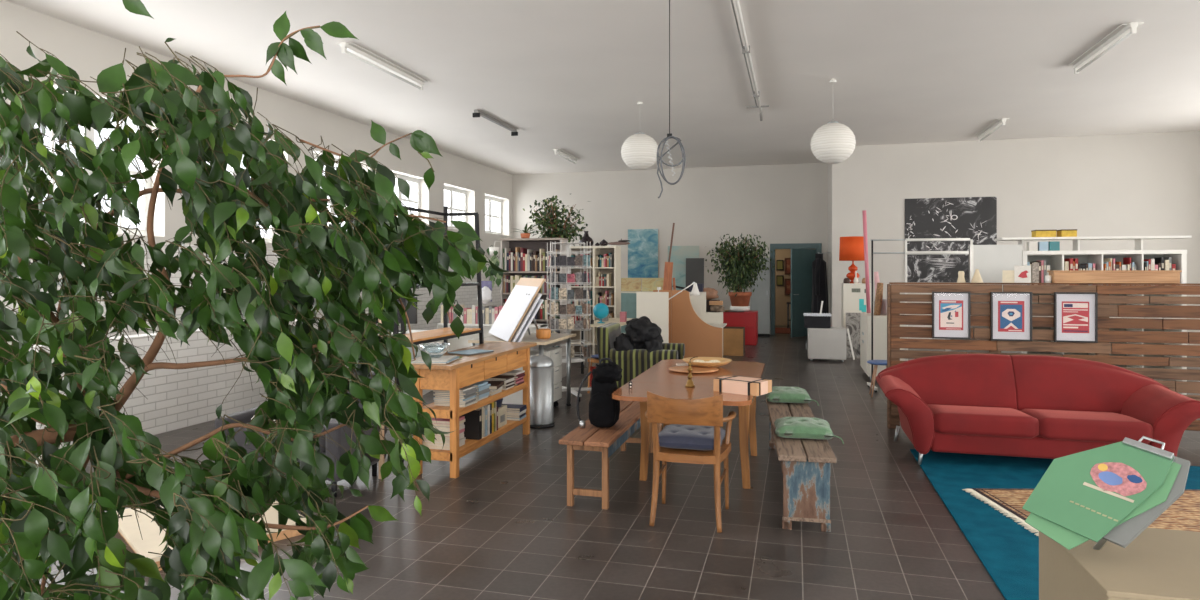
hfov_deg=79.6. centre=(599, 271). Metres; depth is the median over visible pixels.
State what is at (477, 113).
ceiling light
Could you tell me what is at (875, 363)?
stool
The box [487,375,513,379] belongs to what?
magazine
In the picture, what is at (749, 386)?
cardboard box
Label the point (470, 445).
shelf
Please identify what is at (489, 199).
window
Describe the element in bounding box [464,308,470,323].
book
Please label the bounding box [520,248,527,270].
book
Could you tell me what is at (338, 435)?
armchair
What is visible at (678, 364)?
notepad
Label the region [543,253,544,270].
book
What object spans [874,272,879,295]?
paper roll
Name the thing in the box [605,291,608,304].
book
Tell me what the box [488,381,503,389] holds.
book
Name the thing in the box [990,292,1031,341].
framed print
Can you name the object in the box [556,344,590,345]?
wire shelf
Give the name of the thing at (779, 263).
print
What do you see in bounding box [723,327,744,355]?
crate
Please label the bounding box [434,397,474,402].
magazine
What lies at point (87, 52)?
wall
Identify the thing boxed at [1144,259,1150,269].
book
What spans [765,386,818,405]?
seat cushion
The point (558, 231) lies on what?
potted tree
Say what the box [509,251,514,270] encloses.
book
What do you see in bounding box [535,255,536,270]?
book
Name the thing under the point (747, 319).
base cabinet
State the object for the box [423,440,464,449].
catalogue
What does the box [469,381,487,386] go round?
magazine
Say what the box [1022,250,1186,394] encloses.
bookshelf
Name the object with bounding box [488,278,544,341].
board
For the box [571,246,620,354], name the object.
shelving unit
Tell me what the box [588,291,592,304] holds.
book
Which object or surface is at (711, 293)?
leather bag
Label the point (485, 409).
book
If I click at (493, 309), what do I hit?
book
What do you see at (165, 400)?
brick wall
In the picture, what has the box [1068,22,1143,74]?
ceiling light
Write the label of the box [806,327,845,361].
base cabinet
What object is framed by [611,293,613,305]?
book
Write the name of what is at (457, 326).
plant
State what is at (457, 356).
folder
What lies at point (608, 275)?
book
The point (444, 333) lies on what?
wood shelf
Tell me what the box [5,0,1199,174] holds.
ceiling
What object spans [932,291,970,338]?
framed print
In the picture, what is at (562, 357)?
wire shelf
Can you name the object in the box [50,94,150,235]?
window
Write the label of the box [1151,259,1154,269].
book
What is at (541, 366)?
pedal bin
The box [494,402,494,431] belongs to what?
book
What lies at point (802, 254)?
door
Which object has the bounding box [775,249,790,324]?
wall
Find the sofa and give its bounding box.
[876,354,1199,464]
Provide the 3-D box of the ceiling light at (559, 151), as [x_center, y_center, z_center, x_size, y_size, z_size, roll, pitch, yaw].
[-0.766,-2.590,16.221,0.200,0.120,1.500,0,0,15]
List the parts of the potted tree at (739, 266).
pot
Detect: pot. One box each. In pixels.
[536,329,550,338]
[599,239,607,245]
[843,278,849,282]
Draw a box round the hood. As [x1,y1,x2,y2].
[626,318,648,323]
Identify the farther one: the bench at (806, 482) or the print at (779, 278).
the print at (779, 278)
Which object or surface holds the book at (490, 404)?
on the workbench
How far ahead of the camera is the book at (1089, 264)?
7.86 m
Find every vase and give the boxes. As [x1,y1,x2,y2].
[579,231,593,245]
[956,271,965,284]
[970,269,984,284]
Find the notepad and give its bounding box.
[676,363,687,365]
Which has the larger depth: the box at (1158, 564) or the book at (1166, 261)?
the book at (1166, 261)
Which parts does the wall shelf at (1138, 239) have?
leg, leg, leg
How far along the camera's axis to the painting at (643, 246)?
18.61 m
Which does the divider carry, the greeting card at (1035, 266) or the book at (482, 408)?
the greeting card at (1035, 266)
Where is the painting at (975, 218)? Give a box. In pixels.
[905,197,996,281]
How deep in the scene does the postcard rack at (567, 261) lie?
8.72 m
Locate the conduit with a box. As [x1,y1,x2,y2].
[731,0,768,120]
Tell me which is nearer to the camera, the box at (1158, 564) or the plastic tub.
the box at (1158, 564)
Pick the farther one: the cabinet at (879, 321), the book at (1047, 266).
the cabinet at (879, 321)
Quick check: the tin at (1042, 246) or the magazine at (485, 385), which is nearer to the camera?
the magazine at (485, 385)
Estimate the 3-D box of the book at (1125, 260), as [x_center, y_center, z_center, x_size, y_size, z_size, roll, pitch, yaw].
[5.732,-0.004,7.828,0.017,0.304,0.162,0,0,15]
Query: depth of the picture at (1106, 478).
2.04 m
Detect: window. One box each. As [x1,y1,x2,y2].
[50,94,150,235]
[230,166,275,242]
[313,154,345,224]
[394,173,419,218]
[444,186,466,228]
[485,196,501,234]
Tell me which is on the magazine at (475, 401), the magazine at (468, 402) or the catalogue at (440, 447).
the magazine at (468, 402)
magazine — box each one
[433,388,475,393]
[433,392,475,396]
[433,395,475,400]
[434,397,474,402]
[434,399,475,404]
[434,400,476,406]
[435,389,476,394]
[435,393,476,398]
[438,386,474,391]
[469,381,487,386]
[475,384,490,388]
[483,378,513,381]
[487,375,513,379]
[502,404,525,409]
[503,370,524,374]
[507,407,526,411]
[507,409,525,414]
[507,411,525,415]
[507,412,525,417]
[507,415,525,420]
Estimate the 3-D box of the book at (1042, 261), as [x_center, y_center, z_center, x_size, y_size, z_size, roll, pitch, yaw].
[4.923,0.010,8.054,0.026,0.277,0.164,0,0,15]
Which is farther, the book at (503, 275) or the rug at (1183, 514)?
the book at (503, 275)
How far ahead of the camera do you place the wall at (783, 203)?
18.32 m
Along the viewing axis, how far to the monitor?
9.29 m
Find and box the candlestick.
[685,357,694,386]
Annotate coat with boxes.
[811,252,829,313]
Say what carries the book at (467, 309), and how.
on the bookcase at (462, 342)
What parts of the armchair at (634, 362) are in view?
backrest, armrest, armrest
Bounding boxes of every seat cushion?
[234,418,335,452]
[658,424,725,449]
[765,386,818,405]
[774,417,843,443]
[928,404,1038,438]
[1020,409,1152,443]
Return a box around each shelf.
[404,327,480,341]
[423,382,526,415]
[430,417,526,457]
[548,252,583,253]
[551,283,590,284]
[551,299,590,300]
[551,314,589,315]
[551,329,589,330]
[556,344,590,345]
[562,357,589,358]
[995,235,1191,250]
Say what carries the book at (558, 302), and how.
on the bookcase at (534, 244)
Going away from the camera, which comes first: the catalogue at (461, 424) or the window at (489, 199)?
the catalogue at (461, 424)
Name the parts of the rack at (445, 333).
post, post, post, post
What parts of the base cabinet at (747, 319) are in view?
drawer, drawer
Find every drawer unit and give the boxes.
[502,351,548,404]
[530,347,561,406]
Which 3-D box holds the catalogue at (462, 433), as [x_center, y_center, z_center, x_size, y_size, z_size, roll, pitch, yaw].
[-1.236,1.276,5.649,0.265,0.020,0.210,0,0,16]
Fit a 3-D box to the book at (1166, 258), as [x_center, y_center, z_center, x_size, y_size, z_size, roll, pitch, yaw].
[6.091,-0.005,7.751,0.025,0.306,0.192,0,0,15]
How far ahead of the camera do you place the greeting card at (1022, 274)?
6.85 m
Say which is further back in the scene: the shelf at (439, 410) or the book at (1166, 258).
the book at (1166, 258)
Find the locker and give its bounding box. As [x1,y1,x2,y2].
[751,257,770,335]
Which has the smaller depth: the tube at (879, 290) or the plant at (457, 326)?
the plant at (457, 326)
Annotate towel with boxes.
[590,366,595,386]
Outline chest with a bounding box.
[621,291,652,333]
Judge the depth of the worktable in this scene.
7.97 m
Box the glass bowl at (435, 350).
[419,343,449,357]
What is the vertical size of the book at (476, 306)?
0.246 m
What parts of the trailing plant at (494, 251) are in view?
pot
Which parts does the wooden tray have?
lid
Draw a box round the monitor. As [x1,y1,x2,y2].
[376,297,416,331]
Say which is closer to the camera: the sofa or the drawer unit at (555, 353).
the sofa
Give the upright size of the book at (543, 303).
0.273 m
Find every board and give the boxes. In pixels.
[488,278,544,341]
[686,258,703,291]
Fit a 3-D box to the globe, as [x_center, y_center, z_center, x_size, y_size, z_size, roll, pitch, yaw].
[0.017,0.642,11.292,0.250,0.315,0.250,0,0,15]
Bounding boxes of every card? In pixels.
[481,281,491,300]
[1002,270,1013,282]
[1014,266,1030,282]
[1032,263,1038,282]
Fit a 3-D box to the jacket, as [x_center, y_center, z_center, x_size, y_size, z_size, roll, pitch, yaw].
[0.431,0.752,8.018,0.556,0.514,0.486,0,0,5]
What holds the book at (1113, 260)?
on the bookshelf at (1055, 259)
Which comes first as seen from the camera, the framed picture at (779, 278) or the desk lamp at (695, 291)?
the desk lamp at (695, 291)
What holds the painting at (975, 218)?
attached to the wall at (1141, 184)
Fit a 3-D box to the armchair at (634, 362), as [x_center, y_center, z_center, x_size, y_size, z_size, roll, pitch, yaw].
[0.473,1.080,8.225,0.907,0.940,0.894,0,0,12]
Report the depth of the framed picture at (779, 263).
20.92 m
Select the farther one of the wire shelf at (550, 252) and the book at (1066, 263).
the wire shelf at (550, 252)
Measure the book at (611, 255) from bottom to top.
0.236 m
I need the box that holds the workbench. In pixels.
[412,342,536,477]
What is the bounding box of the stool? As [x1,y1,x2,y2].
[867,360,886,396]
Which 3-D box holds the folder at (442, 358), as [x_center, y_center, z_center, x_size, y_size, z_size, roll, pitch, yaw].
[-1.287,0.671,5.580,0.279,0.006,0.358,0,0,1]
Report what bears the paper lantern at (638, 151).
hanging from the ceiling
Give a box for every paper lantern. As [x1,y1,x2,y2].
[621,101,657,169]
[810,79,855,163]
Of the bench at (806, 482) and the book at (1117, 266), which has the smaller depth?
the bench at (806, 482)
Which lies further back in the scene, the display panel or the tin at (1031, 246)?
the tin at (1031, 246)
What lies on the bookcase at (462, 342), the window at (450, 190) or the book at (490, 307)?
the book at (490, 307)
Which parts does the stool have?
leg, leg, seat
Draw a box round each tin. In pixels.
[1027,242,1037,250]
[1038,242,1047,250]
[1048,241,1059,250]
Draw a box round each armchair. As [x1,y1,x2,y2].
[215,372,386,496]
[596,323,684,388]
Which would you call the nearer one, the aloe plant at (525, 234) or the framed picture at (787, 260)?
the aloe plant at (525, 234)
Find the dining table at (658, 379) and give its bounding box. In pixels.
[612,359,764,488]
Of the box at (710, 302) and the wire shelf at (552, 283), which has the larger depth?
the box at (710, 302)
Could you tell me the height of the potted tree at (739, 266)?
1.686 m
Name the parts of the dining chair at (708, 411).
armrest, leg, leg, backrest, seat, leg, leg, armrest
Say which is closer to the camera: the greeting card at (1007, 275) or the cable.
the cable
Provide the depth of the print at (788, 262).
20.86 m
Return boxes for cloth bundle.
[710,305,724,311]
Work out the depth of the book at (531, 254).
10.66 m
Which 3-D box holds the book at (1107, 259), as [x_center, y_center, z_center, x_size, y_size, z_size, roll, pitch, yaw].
[5.564,0.000,7.883,0.020,0.296,0.169,0,0,15]
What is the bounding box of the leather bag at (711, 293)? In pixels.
[703,288,718,299]
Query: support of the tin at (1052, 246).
on the bookshelf at (1055, 259)
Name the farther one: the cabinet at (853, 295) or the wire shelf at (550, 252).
the cabinet at (853, 295)
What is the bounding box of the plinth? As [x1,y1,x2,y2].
[945,293,988,351]
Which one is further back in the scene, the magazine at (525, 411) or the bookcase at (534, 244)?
the bookcase at (534, 244)
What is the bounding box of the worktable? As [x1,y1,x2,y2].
[468,333,575,405]
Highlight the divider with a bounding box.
[887,282,1199,430]
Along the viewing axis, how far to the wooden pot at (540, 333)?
7.79 m
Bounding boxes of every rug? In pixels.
[775,328,790,333]
[910,449,1199,599]
[962,488,1199,535]
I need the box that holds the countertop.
[412,342,536,369]
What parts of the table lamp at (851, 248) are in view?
lamp shade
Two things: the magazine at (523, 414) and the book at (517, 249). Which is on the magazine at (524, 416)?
the magazine at (523, 414)
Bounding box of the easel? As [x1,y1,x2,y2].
[663,223,675,289]
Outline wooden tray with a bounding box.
[1047,270,1181,282]
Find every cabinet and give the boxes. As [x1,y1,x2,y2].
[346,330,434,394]
[723,310,757,345]
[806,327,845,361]
[841,283,870,328]
[860,312,907,381]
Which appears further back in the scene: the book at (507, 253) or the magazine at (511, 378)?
the book at (507, 253)
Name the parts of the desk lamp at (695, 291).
lamp shade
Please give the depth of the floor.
4.40 m
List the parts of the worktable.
leg, leg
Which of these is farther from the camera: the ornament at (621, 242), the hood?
the ornament at (621, 242)
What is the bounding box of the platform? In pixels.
[116,500,305,570]
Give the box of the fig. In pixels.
[0,0,513,599]
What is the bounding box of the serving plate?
[668,366,718,372]
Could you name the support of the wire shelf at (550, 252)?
attached to the postcard rack at (567, 261)
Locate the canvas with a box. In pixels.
[636,292,668,342]
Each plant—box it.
[422,231,484,338]
[482,241,502,287]
[511,222,539,237]
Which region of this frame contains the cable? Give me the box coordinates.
[657,0,685,197]
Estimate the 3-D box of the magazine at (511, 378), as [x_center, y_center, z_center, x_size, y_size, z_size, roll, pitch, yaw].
[-0.935,0.970,6.519,0.259,0.013,0.189,0,0,18]
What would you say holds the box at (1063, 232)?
on the wall shelf at (1138, 239)
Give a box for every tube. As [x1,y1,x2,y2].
[862,210,870,312]
[874,283,882,314]
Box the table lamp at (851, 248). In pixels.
[839,236,864,282]
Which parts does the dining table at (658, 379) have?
leg, leg, leg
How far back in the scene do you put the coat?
15.88 m
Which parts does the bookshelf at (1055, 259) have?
panel, panel, shelf, shelf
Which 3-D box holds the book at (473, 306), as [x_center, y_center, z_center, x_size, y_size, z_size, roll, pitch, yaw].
[-1.778,0.607,10.335,0.050,0.262,0.171,0,0,15]
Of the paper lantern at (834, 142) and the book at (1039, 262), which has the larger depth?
the paper lantern at (834, 142)
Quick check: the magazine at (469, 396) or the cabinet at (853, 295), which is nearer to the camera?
the magazine at (469, 396)
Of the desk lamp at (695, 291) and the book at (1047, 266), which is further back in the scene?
the desk lamp at (695, 291)
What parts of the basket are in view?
scalloped trim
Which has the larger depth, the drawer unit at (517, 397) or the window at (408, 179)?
the window at (408, 179)
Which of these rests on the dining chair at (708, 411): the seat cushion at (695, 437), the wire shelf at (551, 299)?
the seat cushion at (695, 437)
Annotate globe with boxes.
[593,303,608,322]
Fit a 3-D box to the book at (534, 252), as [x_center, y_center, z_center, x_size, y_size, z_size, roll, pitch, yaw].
[-0.947,-0.160,10.764,0.039,0.299,0.204,0,0,15]
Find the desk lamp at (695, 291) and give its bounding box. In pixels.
[657,282,699,299]
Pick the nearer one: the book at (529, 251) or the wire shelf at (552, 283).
the wire shelf at (552, 283)
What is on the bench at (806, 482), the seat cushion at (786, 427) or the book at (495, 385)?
the seat cushion at (786, 427)
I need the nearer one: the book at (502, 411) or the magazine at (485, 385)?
the magazine at (485, 385)
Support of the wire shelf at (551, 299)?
attached to the postcard rack at (567, 261)
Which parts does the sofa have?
leg, armrest, leg, backrest, seat, backrest, armrest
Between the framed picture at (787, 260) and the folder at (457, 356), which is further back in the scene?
the framed picture at (787, 260)
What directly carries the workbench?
on the floor
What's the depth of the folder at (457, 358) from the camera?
5.41 m
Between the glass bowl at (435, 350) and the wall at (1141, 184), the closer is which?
the glass bowl at (435, 350)
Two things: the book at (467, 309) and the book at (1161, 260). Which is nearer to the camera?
the book at (1161, 260)
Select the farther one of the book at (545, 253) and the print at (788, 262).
the print at (788, 262)
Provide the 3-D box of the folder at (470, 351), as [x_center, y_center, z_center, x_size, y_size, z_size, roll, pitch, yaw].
[-1.098,0.676,6.114,0.236,0.003,0.318,0,0,32]
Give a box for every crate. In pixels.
[706,300,719,311]
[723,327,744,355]
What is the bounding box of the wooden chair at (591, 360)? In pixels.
[587,358,598,392]
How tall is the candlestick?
0.210 m
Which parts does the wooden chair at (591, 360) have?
leg, seat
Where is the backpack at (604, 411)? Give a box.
[577,358,622,427]
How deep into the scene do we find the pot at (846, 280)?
13.22 m
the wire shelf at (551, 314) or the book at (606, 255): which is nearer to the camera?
the wire shelf at (551, 314)
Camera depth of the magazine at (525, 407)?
6.66 m
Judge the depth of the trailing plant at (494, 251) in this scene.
10.50 m
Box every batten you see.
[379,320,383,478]
[847,328,854,359]
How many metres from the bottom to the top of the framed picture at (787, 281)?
0.480 m
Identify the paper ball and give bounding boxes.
[477,286,491,303]
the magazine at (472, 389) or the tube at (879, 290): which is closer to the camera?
the magazine at (472, 389)
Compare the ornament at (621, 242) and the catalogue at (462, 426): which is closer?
the catalogue at (462, 426)
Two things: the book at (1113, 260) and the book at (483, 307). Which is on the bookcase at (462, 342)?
the book at (483, 307)
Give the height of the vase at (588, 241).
0.280 m
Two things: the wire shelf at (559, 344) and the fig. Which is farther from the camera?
the wire shelf at (559, 344)
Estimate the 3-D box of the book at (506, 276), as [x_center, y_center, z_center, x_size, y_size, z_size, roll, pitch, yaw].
[-1.366,0.184,10.858,0.031,0.251,0.180,0,0,15]
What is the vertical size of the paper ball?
0.259 m
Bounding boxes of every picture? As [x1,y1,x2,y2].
[776,260,783,269]
[776,275,783,285]
[785,258,790,273]
[785,279,790,294]
[1090,462,1146,495]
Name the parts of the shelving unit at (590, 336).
shelf, shelf, panel, shelf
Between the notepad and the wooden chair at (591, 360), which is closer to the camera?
the notepad
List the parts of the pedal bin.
lid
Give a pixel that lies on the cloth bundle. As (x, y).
(714, 308)
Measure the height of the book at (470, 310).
0.206 m
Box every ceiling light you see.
[337,42,426,90]
[472,110,517,135]
[551,149,579,163]
[975,118,1009,141]
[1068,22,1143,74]
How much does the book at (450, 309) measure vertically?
0.257 m
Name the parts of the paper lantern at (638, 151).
lamp shade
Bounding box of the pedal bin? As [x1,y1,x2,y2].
[530,355,554,428]
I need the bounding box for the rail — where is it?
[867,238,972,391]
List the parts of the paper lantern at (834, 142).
lamp shade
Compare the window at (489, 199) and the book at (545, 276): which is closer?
the book at (545, 276)
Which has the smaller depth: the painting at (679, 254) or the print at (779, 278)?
the painting at (679, 254)
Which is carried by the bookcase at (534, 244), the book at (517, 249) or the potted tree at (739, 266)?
the book at (517, 249)
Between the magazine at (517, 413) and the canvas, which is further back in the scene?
the canvas
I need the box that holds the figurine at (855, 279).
[853,271,857,282]
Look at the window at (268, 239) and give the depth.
10.84 m
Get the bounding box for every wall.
[0,0,512,397]
[24,320,296,463]
[513,163,827,310]
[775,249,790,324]
[828,131,1199,344]
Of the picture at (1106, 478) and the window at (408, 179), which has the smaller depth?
the picture at (1106, 478)
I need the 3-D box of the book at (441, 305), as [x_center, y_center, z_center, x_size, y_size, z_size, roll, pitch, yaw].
[-2.259,0.609,10.468,0.041,0.258,0.165,0,0,15]
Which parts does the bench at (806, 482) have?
leg, leg, panel rail, panel, leg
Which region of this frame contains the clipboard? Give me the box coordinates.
[1022,436,1189,549]
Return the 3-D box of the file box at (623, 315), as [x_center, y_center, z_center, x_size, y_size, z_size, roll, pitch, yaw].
[0.374,0.719,11.558,0.090,0.160,0.100,0,0,15]
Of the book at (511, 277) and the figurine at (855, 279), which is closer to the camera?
the book at (511, 277)
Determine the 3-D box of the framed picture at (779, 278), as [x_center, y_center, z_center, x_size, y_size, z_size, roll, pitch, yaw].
[5.231,0.250,20.930,0.200,0.300,0.022,0,0,15]
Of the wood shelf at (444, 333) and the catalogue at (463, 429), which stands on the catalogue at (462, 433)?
the catalogue at (463, 429)
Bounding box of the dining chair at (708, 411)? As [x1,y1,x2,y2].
[645,391,735,532]
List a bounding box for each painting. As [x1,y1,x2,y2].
[621,278,640,290]
[628,229,657,277]
[642,278,663,290]
[668,246,699,289]
[846,313,859,357]
[905,197,996,281]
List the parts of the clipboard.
clip lever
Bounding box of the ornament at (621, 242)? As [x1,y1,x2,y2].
[607,239,629,244]
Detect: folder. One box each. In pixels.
[411,356,456,361]
[411,358,458,363]
[422,356,459,362]
[447,349,493,353]
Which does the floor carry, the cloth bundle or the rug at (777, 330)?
the rug at (777, 330)
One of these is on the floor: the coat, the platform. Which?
the platform
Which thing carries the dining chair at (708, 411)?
on the floor
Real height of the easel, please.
2.406 m
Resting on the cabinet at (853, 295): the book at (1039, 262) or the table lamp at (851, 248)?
the table lamp at (851, 248)
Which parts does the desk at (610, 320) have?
leg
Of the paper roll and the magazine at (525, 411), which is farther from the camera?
the paper roll
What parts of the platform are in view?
plinth frame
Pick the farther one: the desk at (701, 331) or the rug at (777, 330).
the rug at (777, 330)
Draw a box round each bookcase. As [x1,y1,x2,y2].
[437,323,546,350]
[500,238,567,377]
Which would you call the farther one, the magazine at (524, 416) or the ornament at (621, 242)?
the ornament at (621, 242)
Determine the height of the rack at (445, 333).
2.201 m
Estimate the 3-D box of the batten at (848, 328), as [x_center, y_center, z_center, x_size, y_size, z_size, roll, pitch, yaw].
[4.407,1.265,12.647,0.036,0.540,0.190,0,0,-25]
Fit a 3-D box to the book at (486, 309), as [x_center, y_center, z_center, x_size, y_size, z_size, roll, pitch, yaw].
[-1.584,0.625,10.288,0.054,0.225,0.151,0,0,15]
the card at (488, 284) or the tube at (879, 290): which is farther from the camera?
the card at (488, 284)
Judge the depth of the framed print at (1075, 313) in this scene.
6.67 m
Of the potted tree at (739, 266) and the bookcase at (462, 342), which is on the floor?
the bookcase at (462, 342)
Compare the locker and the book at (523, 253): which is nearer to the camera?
the book at (523, 253)
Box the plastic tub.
[494,398,502,407]
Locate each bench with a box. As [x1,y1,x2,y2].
[559,400,652,509]
[766,400,835,531]
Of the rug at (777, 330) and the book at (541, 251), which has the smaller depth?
the book at (541, 251)
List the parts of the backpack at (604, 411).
grab handle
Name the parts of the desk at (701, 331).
narrow panel, panel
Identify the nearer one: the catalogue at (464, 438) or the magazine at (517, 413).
the catalogue at (464, 438)
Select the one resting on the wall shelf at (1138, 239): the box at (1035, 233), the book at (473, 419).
the box at (1035, 233)
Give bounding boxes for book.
[441,305,442,322]
[449,305,455,322]
[460,309,463,323]
[462,409,481,439]
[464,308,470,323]
[467,309,468,323]
[469,309,471,323]
[472,305,477,323]
[476,306,477,323]
[478,407,483,437]
[482,306,488,323]
[483,404,489,434]
[485,308,488,323]
[485,409,486,436]
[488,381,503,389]
[489,306,496,323]
[489,402,493,432]
[490,404,491,433]
[492,308,494,323]
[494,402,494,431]
[495,307,498,319]
[495,402,496,430]
[503,249,504,269]
[503,275,510,292]
[505,248,510,269]
[506,276,509,292]
[507,253,508,270]
[508,277,509,292]
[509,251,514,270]
[510,276,514,292]
[511,252,512,270]
[515,247,520,270]
[517,252,519,270]
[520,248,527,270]
[523,253,525,270]
[525,254,526,270]
[527,249,532,270]
[528,255,529,270]
[531,254,532,270]
[533,251,538,270]
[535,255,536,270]
[539,249,545,270]
[541,255,542,270]
[542,301,544,318]
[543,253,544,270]
[544,275,546,292]
[545,253,546,270]
[545,300,546,318]
[555,301,559,318]
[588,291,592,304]
[605,254,608,266]
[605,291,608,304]
[607,274,610,285]
[610,254,613,266]
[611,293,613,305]
[1036,260,1043,282]
[1037,261,1040,282]
[1044,260,1045,282]
[1046,265,1049,274]
[1064,258,1072,269]
[1064,261,1068,269]
[1073,258,1077,269]
[1082,263,1091,269]
[1104,258,1111,269]
[1112,259,1114,269]
[1115,264,1119,269]
[1123,257,1131,269]
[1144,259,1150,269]
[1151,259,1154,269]
[1154,257,1164,269]
[1165,257,1171,269]
[1165,260,1168,269]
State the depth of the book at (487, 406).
6.04 m
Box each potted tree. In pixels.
[523,195,590,245]
[705,233,774,310]
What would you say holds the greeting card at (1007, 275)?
on the divider
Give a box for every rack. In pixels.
[350,206,483,463]
[546,241,591,401]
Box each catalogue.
[423,432,463,439]
[423,434,463,442]
[423,437,465,445]
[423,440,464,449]
[431,416,464,423]
[432,419,464,426]
[433,422,463,430]
[435,428,464,436]
[440,425,464,433]
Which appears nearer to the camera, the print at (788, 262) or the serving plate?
the serving plate
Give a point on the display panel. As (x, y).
(991, 260)
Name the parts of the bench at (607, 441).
leg, rail, leg, leg, leg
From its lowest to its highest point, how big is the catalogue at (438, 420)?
0.024 m
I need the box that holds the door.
[770,243,821,336]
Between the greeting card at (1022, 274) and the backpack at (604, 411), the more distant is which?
the greeting card at (1022, 274)
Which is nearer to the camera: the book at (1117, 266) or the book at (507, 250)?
the book at (1117, 266)
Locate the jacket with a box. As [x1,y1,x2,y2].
[613,316,662,352]
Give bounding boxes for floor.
[9,325,1199,599]
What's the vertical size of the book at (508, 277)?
0.241 m
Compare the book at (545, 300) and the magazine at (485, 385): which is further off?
the book at (545, 300)
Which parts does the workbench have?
leg, rail, rail, leg, drawer, drawer, drawer, leg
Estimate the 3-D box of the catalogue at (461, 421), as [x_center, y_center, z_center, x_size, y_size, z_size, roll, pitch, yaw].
[-1.226,1.179,5.657,0.269,0.021,0.214,0,0,13]
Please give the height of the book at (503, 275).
0.270 m
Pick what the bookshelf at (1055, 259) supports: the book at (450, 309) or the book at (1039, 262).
the book at (1039, 262)
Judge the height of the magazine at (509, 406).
0.018 m
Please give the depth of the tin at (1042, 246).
7.96 m
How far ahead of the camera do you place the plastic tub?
6.36 m
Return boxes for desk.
[581,318,632,373]
[653,290,726,357]
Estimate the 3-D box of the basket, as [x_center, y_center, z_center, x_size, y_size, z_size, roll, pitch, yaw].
[3.828,0.855,12.690,0.470,0.247,0.323,0,0,15]
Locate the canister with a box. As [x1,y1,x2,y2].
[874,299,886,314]
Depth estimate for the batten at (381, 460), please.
5.39 m
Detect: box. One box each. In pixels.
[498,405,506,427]
[620,312,626,321]
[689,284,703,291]
[709,301,722,304]
[713,376,771,395]
[1031,230,1056,236]
[1039,528,1199,599]
[1057,229,1076,236]
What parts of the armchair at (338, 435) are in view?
armrest, seat, leg, backrest, armrest, leg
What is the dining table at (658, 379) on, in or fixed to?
on the floor
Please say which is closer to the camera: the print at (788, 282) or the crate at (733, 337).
the crate at (733, 337)
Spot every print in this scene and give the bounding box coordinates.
[777,261,782,268]
[777,276,782,284]
[786,260,790,272]
[786,280,790,292]
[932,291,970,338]
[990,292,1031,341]
[1054,292,1097,342]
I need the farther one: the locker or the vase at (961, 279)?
the locker
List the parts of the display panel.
edge post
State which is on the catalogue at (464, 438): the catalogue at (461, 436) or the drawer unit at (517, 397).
the catalogue at (461, 436)
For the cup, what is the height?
0.070 m
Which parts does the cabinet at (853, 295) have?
door, label plate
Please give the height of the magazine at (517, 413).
0.018 m
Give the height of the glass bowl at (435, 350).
0.100 m
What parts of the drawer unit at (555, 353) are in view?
drawer, drawer, drawer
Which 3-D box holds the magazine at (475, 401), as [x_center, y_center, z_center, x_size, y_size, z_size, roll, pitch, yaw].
[-1.146,1.040,5.722,0.270,0.016,0.213,0,0,18]
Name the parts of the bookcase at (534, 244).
panel, shelf, panel, panel, panel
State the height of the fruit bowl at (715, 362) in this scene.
0.060 m
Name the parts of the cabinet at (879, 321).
door, door, panel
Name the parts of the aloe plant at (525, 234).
pot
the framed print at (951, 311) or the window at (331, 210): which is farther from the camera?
the window at (331, 210)
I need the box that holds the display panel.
[969,244,1021,352]
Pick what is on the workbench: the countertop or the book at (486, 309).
the countertop
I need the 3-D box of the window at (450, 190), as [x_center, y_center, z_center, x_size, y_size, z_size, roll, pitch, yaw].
[-3.450,-1.460,16.604,0.060,0.980,1.570,0,0,15]
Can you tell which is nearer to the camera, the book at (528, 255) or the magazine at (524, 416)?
the magazine at (524, 416)
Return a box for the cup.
[1045,275,1051,282]
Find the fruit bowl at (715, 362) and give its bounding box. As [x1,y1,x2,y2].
[682,357,731,367]
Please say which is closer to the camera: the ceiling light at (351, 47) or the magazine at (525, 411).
the magazine at (525, 411)
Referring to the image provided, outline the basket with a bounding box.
[803,313,831,327]
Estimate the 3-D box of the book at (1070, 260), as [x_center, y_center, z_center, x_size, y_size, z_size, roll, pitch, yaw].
[5.188,-0.001,7.969,0.035,0.297,0.171,0,0,15]
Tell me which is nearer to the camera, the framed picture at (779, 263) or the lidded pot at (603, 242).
the lidded pot at (603, 242)
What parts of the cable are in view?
curly cord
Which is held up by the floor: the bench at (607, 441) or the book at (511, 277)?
the bench at (607, 441)
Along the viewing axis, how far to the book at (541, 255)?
10.64 m

